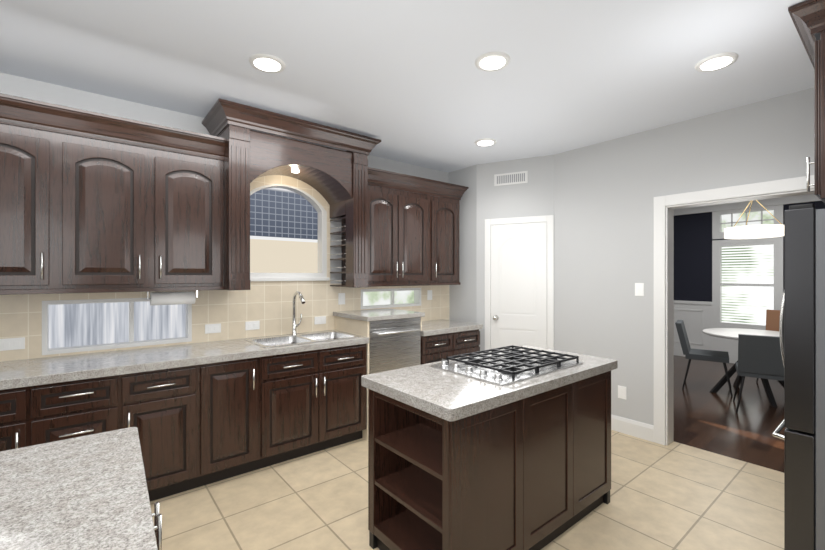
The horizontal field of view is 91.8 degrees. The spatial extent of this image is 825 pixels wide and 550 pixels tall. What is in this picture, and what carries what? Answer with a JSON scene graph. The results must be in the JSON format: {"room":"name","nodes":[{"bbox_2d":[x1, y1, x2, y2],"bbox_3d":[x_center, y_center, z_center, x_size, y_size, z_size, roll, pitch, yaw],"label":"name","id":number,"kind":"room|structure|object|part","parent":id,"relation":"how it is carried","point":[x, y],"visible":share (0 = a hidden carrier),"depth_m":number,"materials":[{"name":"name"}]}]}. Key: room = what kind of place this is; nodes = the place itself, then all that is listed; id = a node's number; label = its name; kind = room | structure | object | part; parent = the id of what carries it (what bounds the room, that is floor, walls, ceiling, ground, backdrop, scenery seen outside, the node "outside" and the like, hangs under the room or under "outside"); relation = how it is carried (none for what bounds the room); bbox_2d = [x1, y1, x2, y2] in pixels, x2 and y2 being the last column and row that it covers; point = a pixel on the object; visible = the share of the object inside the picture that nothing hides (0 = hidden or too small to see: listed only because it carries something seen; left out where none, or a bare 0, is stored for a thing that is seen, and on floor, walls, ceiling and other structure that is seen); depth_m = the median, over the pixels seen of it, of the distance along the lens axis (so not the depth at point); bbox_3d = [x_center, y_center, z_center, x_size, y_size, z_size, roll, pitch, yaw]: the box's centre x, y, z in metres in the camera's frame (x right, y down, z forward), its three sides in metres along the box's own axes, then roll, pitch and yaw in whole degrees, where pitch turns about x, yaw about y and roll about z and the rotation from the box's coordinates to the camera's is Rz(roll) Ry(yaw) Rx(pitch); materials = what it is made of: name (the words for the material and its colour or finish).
{"room":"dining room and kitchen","nodes":[
{"label":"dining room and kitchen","id":0,"kind":"room"},
{"bbox_2d":[0,72,448,283],"bbox_3d":[-1.393,0.090,3.595,4.840,2.740,0.140,0,0,-39],"label":"wall","id":1,"kind":"structure","parent":0,"point":[18,86],"depth_m":2.98,"materials":[{"name":"grey paint"}]},
{"bbox_2d":[0,93,59,292],"bbox_3d":[-2.458,-0.467,2.409,0.480,1.104,0.337,0,0,-39],"label":"upper cabinet","id":2,"kind":"object","parent":1,"relation":"attached to","point":[30,155],"depth_m":2.36,"materials":[{"name":"brown wood"}]},
{"bbox_2d":[60,105,151,292],"bbox_3d":[-2.085,-0.467,2.711,0.480,1.104,0.337,0,0,-39],"label":"upper cabinet","id":3,"kind":"object","parent":1,"relation":"attached to","point":[93,202],"depth_m":2.58,"materials":[{"name":"brown wood"}]},
{"bbox_2d":[147,290,197,305],"bbox_3d":[-1.769,0.166,2.955,0.322,0.106,0.096,0,0,-39],"label":"paper towel holder","id":4,"kind":"object","parent":3,"relation":"attached to","point":[172,298],"visible":0.9,"depth_m":2.92,"materials":[{"name":"white paper"}]},
{"bbox_2d":[42,298,191,354],"bbox_3d":[-2.134,0.350,2.953,0.880,0.360,0.100,0,0,-39],"label":"window","id":5,"kind":"structure","parent":1,"relation":"in","point":[46,350],"depth_m":2.87,"materials":[{"name":"white"}]},
{"bbox_2d":[152,125,225,288],"bbox_3d":[-1.714,-0.467,3.011,0.474,1.104,0.337,0,0,-39],"label":"upper cabinet","id":6,"kind":"object","parent":1,"relation":"attached to","point":[188,190],"depth_m":2.87,"materials":[{"name":"brown wood"}]},
{"bbox_3d":[-2.150,-0.945,2.419,1.895,0.150,0.075,0,0,-39],"label":"crown","id":7,"kind":"part","parent":6,"relation":"part of","materials":[{"name":"brown wood"}]},
{"bbox_2d":[0,175,448,361],"bbox_3d":[-1.330,-0.200,3.549,4.600,1.520,0.010,0,0,-39],"label":"backsplash","id":8,"kind":"structure","parent":1,"relation":"attached to","point":[268,305],"depth_m":3.50,"materials":[{"name":"tile"}]},
{"bbox_2d":[0,337,24,350],"bbox_3d":[-2.552,0.440,2.547,0.120,0.075,0.008,0,0,-39],"label":"outlet","id":9,"kind":"object","parent":8,"relation":"attached to","point":[12,344],"depth_m":2.55,"materials":[{"name":"white plastic"}]},
{"bbox_2d":[205,323,220,333],"bbox_3d":[-1.639,0.440,3.287,0.120,0.075,0.008,0,0,-39],"label":"outlet","id":10,"kind":"object","parent":8,"relation":"attached to","point":[209,328],"depth_m":3.28,"materials":[{"name":"white plastic"}]},
{"bbox_2d":[245,321,259,329],"bbox_3d":[-1.394,0.440,3.485,0.120,0.075,0.008,0,0,-39],"label":"outlet","id":11,"kind":"object","parent":8,"relation":"attached to","point":[250,325],"depth_m":3.48,"materials":[{"name":"white plastic"}]},
{"bbox_2d":[314,316,325,324],"bbox_3d":[-0.897,0.440,3.888,0.120,0.075,0.008,0,0,-39],"label":"outlet","id":12,"kind":"object","parent":8,"relation":"attached to","point":[321,319],"depth_m":3.89,"materials":[{"name":"white plastic"}]},
{"bbox_2d":[338,293,344,304],"bbox_3d":[-0.714,0.240,4.036,0.075,0.115,0.008,0,0,-39],"label":"outlet","id":13,"kind":"object","parent":8,"relation":"attached to","point":[341,296],"depth_m":4.03,"materials":[{"name":"white plastic"}]},
{"bbox_2d":[427,290,431,299],"bbox_3d":[0.207,0.240,4.781,0.075,0.115,0.008,0,0,-39],"label":"outlet","id":14,"kind":"object","parent":8,"relation":"attached to","point":[429,292],"depth_m":4.78,"materials":[{"name":"white plastic"}]},
{"bbox_2d":[250,184,329,280],"bbox_3d":[-1.206,-0.407,3.714,0.880,0.925,0.160,0,0,-39],"label":"window","id":15,"kind":"structure","parent":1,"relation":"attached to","point":[288,232],"depth_m":3.80,"materials":[{"name":"white"}]},
{"bbox_2d":[202,98,380,289],"bbox_3d":[-0.996,-0.564,3.455,1.380,1.353,0.553,0,0,-39],"label":"arch surround","id":16,"kind":"object","parent":1,"relation":"attached to","point":[337,179],"visible":1,"depth_m":3.24,"materials":[{"name":"brown wood"}]},
{"bbox_3d":[-0.996,-1.173,3.455,1.380,0.135,0.553,0,0,-39],"label":"crown","id":17,"kind":"part","parent":16,"relation":"part of","materials":[{"name":"brown wood"}]},
{"bbox_2d":[361,288,420,308],"bbox_3d":[-0.249,0.255,4.479,0.830,0.210,0.100,0,0,-39],"label":"window","id":18,"kind":"structure","parent":1,"relation":"in","point":[417,296],"depth_m":4.51,"materials":[{"name":"white"}]},
{"bbox_2d":[368,167,431,286],"bbox_3d":[-0.256,-0.467,4.192,0.877,1.104,0.337,0,0,-39],"label":"upper cabinet","id":19,"kind":"object","parent":1,"relation":"attached to","point":[413,239],"depth_m":4.07,"materials":[{"name":"brown wood"}]},
{"bbox_3d":[-0.026,-0.945,4.343,1.424,0.150,0.393,0,0,-39],"label":"crown","id":20,"kind":"part","parent":19,"relation":"part of","materials":[{"name":"brown wood"}]},
{"bbox_2d":[432,180,463,282],"bbox_3d":[0.268,-0.467,4.617,0.472,1.104,0.337,0,0,-39],"label":"upper cabinet","id":21,"kind":"object","parent":1,"relation":"attached to","point":[445,207],"depth_m":4.48,"materials":[{"name":"brown wood"}]},
{"bbox_2d":[0,0,813,172],"bbox_3d":[0.140,-1.305,2.012,5.230,0.050,4.530,0,0,-39],"label":"ceiling","id":22,"kind":"structure","parent":0,"point":[407,81],"depth_m":2.40,"materials":[{"name":"white paint"}]},
{"bbox_2d":[249,54,285,72],"bbox_3d":[-0.876,-1.274,2.417,0.210,0.012,0.210,0,0,-39],"label":"recessed light","id":23,"kind":"object","parent":22,"relation":"in","point":[267,63],"visible":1,"depth_m":2.40,"materials":[{"name":"white plastic"}]},
{"bbox_2d":[475,138,496,145],"bbox_3d":[0.703,-1.274,3.851,0.210,0.012,0.210,0,0,-39],"label":"recessed light","id":24,"kind":"object","parent":22,"relation":"in","point":[485,142],"visible":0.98,"depth_m":3.83,"materials":[{"name":"white plastic"}]},
{"bbox_2d":[475,51,510,70],"bbox_3d":[0.479,-1.274,2.396,0.210,0.012,0.210,0,0,-39],"label":"recessed light","id":25,"kind":"object","parent":22,"relation":"in","point":[492,61],"visible":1,"depth_m":2.38,"materials":[{"name":"white plastic"}]},
{"bbox_2d":[695,52,737,71],"bbox_3d":[1.824,-1.274,2.404,0.210,0.012,0.210,0,0,-39],"label":"recessed light","id":26,"kind":"object","parent":22,"relation":"in","point":[715,62],"visible":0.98,"depth_m":2.39,"materials":[{"name":"white plastic"}]},
{"bbox_2d":[449,165,476,322],"bbox_3d":[0.638,0.090,4.853,0.100,2.740,0.460,0,0,-39],"label":"wall","id":27,"kind":"structure","parent":0,"point":[463,301],"depth_m":4.77,"materials":[{"name":"grey paint"}]},
{"bbox_2d":[150,355,785,549],"bbox_3d":[1.964,1.485,3.295,9.680,0.050,5.530,0,0,-39],"label":"floor","id":28,"kind":"structure","parent":0,"point":[673,495],"depth_m":2.65,"materials":[{"name":"tile"}]},
{"bbox_2d":[0,427,161,549],"bbox_3d":[-0.945,1.002,0.502,1.119,0.915,1.570,0,0,-37],"label":"countertop","id":29,"kind":"structure","parent":28,"relation":"on","point":[88,492],"depth_m":0.99,"materials":[{"name":"grey stone"}]},
{"bbox_2d":[0,329,478,501],"bbox_3d":[-1.183,1.028,3.280,4.481,0.863,0.588,0,0,-39],"label":"base cabinets","id":30,"kind":"object","parent":28,"relation":"on","point":[200,480],"depth_m":2.78,"materials":[{"name":"brown wood"}]},
{"bbox_2d":[0,331,479,489],"bbox_3d":[-0.978,0.983,3.032,4.466,0.725,0.056,0,0,-39],"label":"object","id":31,"kind":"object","parent":30,"relation":"attached to","point":[296,412],"depth_m":2.75,"materials":[{"name":"brown wood"}]},
{"bbox_3d":[-0.972,0.929,3.025,4.197,0.514,0.036,0,0,-39],"label":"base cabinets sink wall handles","id":32,"kind":"part","parent":31,"relation":"part of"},
{"bbox_2d":[0,308,482,389],"bbox_3d":[-1.163,0.481,3.263,4.491,0.232,0.640,0,0,-39],"label":"countertop","id":33,"kind":"structure","parent":30,"relation":"on","point":[34,372],"depth_m":2.71,"materials":[{"name":"stone"}]},
{"bbox_2d":[245,291,359,347],"bbox_3d":[-0.932,0.437,3.440,0.840,0.588,0.500,0,0,-39],"label":"sink","id":34,"kind":"object","parent":33,"relation":"in","point":[303,338],"visible":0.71,"depth_m":3.54,"materials":[{"name":"silver metal"}]},
{"bbox_2d":[290,291,305,335],"bbox_3d":[-0.994,0.342,3.547,0.096,0.398,0.244,0,0,-39],"label":"faucet","id":35,"kind":"object","parent":34,"relation":"on","point":[294,325],"depth_m":3.59,"materials":[{"name":"silver metal"}]},
{"bbox_2d":[334,316,421,440],"bbox_3d":[-0.344,0.933,3.947,0.624,1.054,0.608,0,0,-39],"label":"box","id":36,"kind":"object","parent":28,"relation":"on","point":[354,326],"visible":0.1,"depth_m":3.63,"materials":[{"name":"tile"}]},
{"bbox_2d":[369,317,419,373],"bbox_3d":[-0.298,0.934,3.896,0.585,1.051,0.589,0,0,-39],"label":"dishwasher","id":37,"kind":"object","parent":28,"relation":"on","point":[394,344],"visible":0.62,"depth_m":3.69,"materials":[{"name":"silver metal"}]},
{"bbox_2d":[368,373,610,549],"bbox_3d":[0.518,1.028,2.363,1.436,0.864,0.636,0,0,-39],"label":"kitchen island","id":38,"kind":"object","parent":28,"relation":"on","point":[507,448],"depth_m":2.06,"materials":[{"name":"brown wood"}]},
{"bbox_2d":[361,345,617,424],"bbox_3d":[0.518,0.574,2.363,1.500,0.061,0.700,0,0,-39],"label":"island countertop","id":39,"kind":"structure","parent":38,"relation":"on","point":[455,389],"depth_m":2.11,"materials":[{"name":"grey stone"}]},
{"bbox_2d":[430,345,583,395],"bbox_3d":[0.578,0.551,2.417,0.790,0.108,0.540,0,0,-39],"label":"cooktop","id":40,"kind":"object","parent":39,"relation":"in","point":[510,366],"depth_m":2.31,"materials":[{"name":"silver metal"}]},
{"bbox_2d":[675,320,732,395],"bbox_3d":[3.769,1.041,5.183,0.583,0.841,0.501,0,0,37],"label":"dining chair","id":41,"kind":"object","parent":28,"relation":"on","point":[689,353],"visible":1,"depth_m":5.11,"materials":[{"name":"grey fabric"}]},
{"bbox_2d":[702,328,783,406],"bbox_3d":[4.136,1.084,4.855,1.000,0.752,1.000,0,0,-39],"label":"dining table","id":42,"kind":"object","parent":28,"relation":"on","point":[730,333],"visible":0.42,"depth_m":4.90,"materials":[{"name":"white wood"}]},
{"bbox_2d":[733,334,783,412],"bbox_3d":[3.749,1.041,4.259,0.501,0.841,0.583,0,0,36],"label":"dining chair","id":43,"kind":"object","parent":28,"relation":"on","point":[759,356],"visible":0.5,"depth_m":4.11,"materials":[{"name":"grey fabric"}]},
{"bbox_2d":[756,310,779,381],"bbox_3d":[5.064,0.981,5.439,0.583,0.961,0.501,0,0,-39],"label":"dining chair","id":44,"kind":"object","parent":28,"relation":"on","point":[772,320],"visible":0.1,"depth_m":5.68,"materials":[{"name":"brown wood"}]},
{"bbox_2d":[772,204,824,549],"bbox_3d":[2.481,0.559,1.906,0.915,1.802,1.081,0,0,-39],"label":"refrigerator","id":45,"kind":"object","parent":28,"relation":"on","point":[802,328],"visible":1,"depth_m":1.92,"materials":[{"name":"grey metal"}]},
{"bbox_2d":[477,155,553,353],"bbox_3d":[1.148,0.090,4.495,0.855,2.740,0.100,0,0,27],"label":"wall","id":46,"kind":"structure","parent":0,"point":[534,196],"depth_m":4.48,"materials":[{"name":"grey paint"}]},
{"bbox_2d":[494,171,527,185],"bbox_3d":[1.094,-1.075,4.461,0.370,0.130,0.007,0,0,27],"label":"air vent","id":47,"kind":"object","parent":46,"relation":"in","point":[511,178],"visible":1,"depth_m":4.45,"materials":[{"name":"white metal"}]},
{"bbox_2d":[491,222,546,349],"bbox_3d":[1.166,0.443,4.422,0.611,2.019,0.012,0,0,27],"label":"pantry door","id":48,"kind":"structure","parent":46,"relation":"in","point":[519,280],"depth_m":4.41,"materials":[{"name":"white wood"}]},
{"bbox_2d":[485,215,553,351],"bbox_3d":[1.157,0.411,4.413,0.342,2.098,0.691,0,0,-39],"label":"door frame","id":49,"kind":"structure","parent":46,"relation":"attached to","point":[549,219],"depth_m":4.36,"materials":[{"name":"white painted wood"}]},
{"bbox_3d":[0.929,0.480,4.494,0.091,0.054,0.070,0,0,-39],"label":"pantry door knob","id":50,"kind":"part","parent":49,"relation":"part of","materials":[{"name":"silver metal"}]},
{"bbox_2d":[554,88,813,425],"bbox_3d":[2.008,0.090,3.749,0.140,2.740,4.880,0,0,-39],"label":"wall","id":51,"kind":"structure","parent":0,"point":[606,193],"depth_m":3.63,"materials":[{"name":"grey paint"}]},
{"bbox_2d":[618,385,625,399],"bbox_3d":[1.944,1.090,3.710,0.008,0.115,0.075,0,0,-39],"label":"outlet","id":52,"kind":"object","parent":51,"relation":"attached to","point":[621,390],"depth_m":3.71,"materials":[{"name":"white plastic"}]},
{"bbox_2d":[611,414,653,441],"bbox_3d":[1.806,1.390,3.875,0.016,0.140,0.970,0,0,-39],"label":"baseboard","id":53,"kind":"structure","parent":51,"relation":"attached to","point":[641,430],"depth_m":3.62,"materials":[{"name":"white wood"}]},
{"bbox_2d":[635,283,643,295],"bbox_3d":[2.039,0.130,3.594,0.008,0.115,0.075,0,0,-39],"label":"light switch","id":54,"kind":"object","parent":51,"relation":"attached to","point":[639,289],"depth_m":3.59,"materials":[{"name":"white plastic"}]},
{"bbox_2d":[654,175,813,445],"bbox_3d":[2.581,0.390,3.042,0.176,2.140,1.300,0,0,-39],"label":"door frame","id":55,"kind":"structure","parent":51,"relation":"attached to","point":[665,206],"depth_m":3.44,"materials":[{"name":"white wood"}]},
{"bbox_2d":[674,201,824,301],"bbox_3d":[5.671,0.090,6.297,0.140,2.740,5.530,0,0,-39],"label":"wall","id":56,"kind":"structure","parent":0,"point":[693,239],"depth_m":7.05,"materials":[{"name":"black paint"}]},
{"bbox_2d":[674,194,820,363],"bbox_3d":[5.597,0.090,6.237,0.050,2.740,5.250,0,0,-39],"label":"trim","id":57,"kind":"structure","parent":56,"relation":"attached to","point":[695,317],"depth_m":6.88,"materials":[{"name":"white wood"}]},
{"bbox_2d":[712,205,782,329],"bbox_3d":[5.444,-0.110,6.519,0.103,2.040,0.900,0,0,-39],"label":"dining window","id":58,"kind":"structure","parent":56,"relation":"in","point":[718,245],"depth_m":6.58,"materials":[{"name":"white"}]},
{"bbox_3d":[3.996,-1.305,4.941,4.450,0.050,5.530,0,0,-39],"label":"ceiling","id":59,"kind":"structure","parent":0,"visible":0},
{"bbox_2d":[724,200,783,238],"bbox_3d":[4.136,-0.870,4.855,0.560,0.820,0.560,0,0,-39],"label":"pendant light","id":60,"kind":"object","parent":59,"relation":"hanging from","point":[746,231],"visible":0.77,"depth_m":4.68,"materials":[{"name":"white fabric"}]},
{"label":"outside","id":61,"kind":"structure","parent":0,"visible":0},
{"bbox_2d":[49,301,185,347],"bbox_3d":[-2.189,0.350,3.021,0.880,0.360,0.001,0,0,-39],"label":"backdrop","id":62,"kind":"structure","parent":61,"point":[70,325],"depth_m":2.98,"materials":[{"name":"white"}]},
{"bbox_2d":[363,290,413,305],"bbox_3d":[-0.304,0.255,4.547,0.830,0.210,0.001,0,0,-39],"label":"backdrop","id":63,"kind":"structure","parent":61,"point":[381,298],"depth_m":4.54,"materials":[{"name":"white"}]},
{"bbox_3d":[1.467,0.090,0.262,5.090,2.740,0.140,0,0,-39],"label":"wall","id":64,"kind":"structure","parent":0,"visible":0},
{"bbox_2d":[788,0,824,202],"bbox_3d":[2.514,-0.818,1.865,1.075,0.915,0.975,0,0,-39],"label":"upper cabinet","id":65,"kind":"object","parent":64,"relation":"attached to","point":[808,18],"visible":1,"depth_m":1.89,"materials":[{"name":"brown wood"}]},
{"bbox_3d":[2.514,-1.208,1.865,1.075,0.135,0.975,0,0,-39],"label":"crown","id":66,"kind":"part","parent":65,"relation":"part of","materials":[{"name":"brown wood"}]}
]}

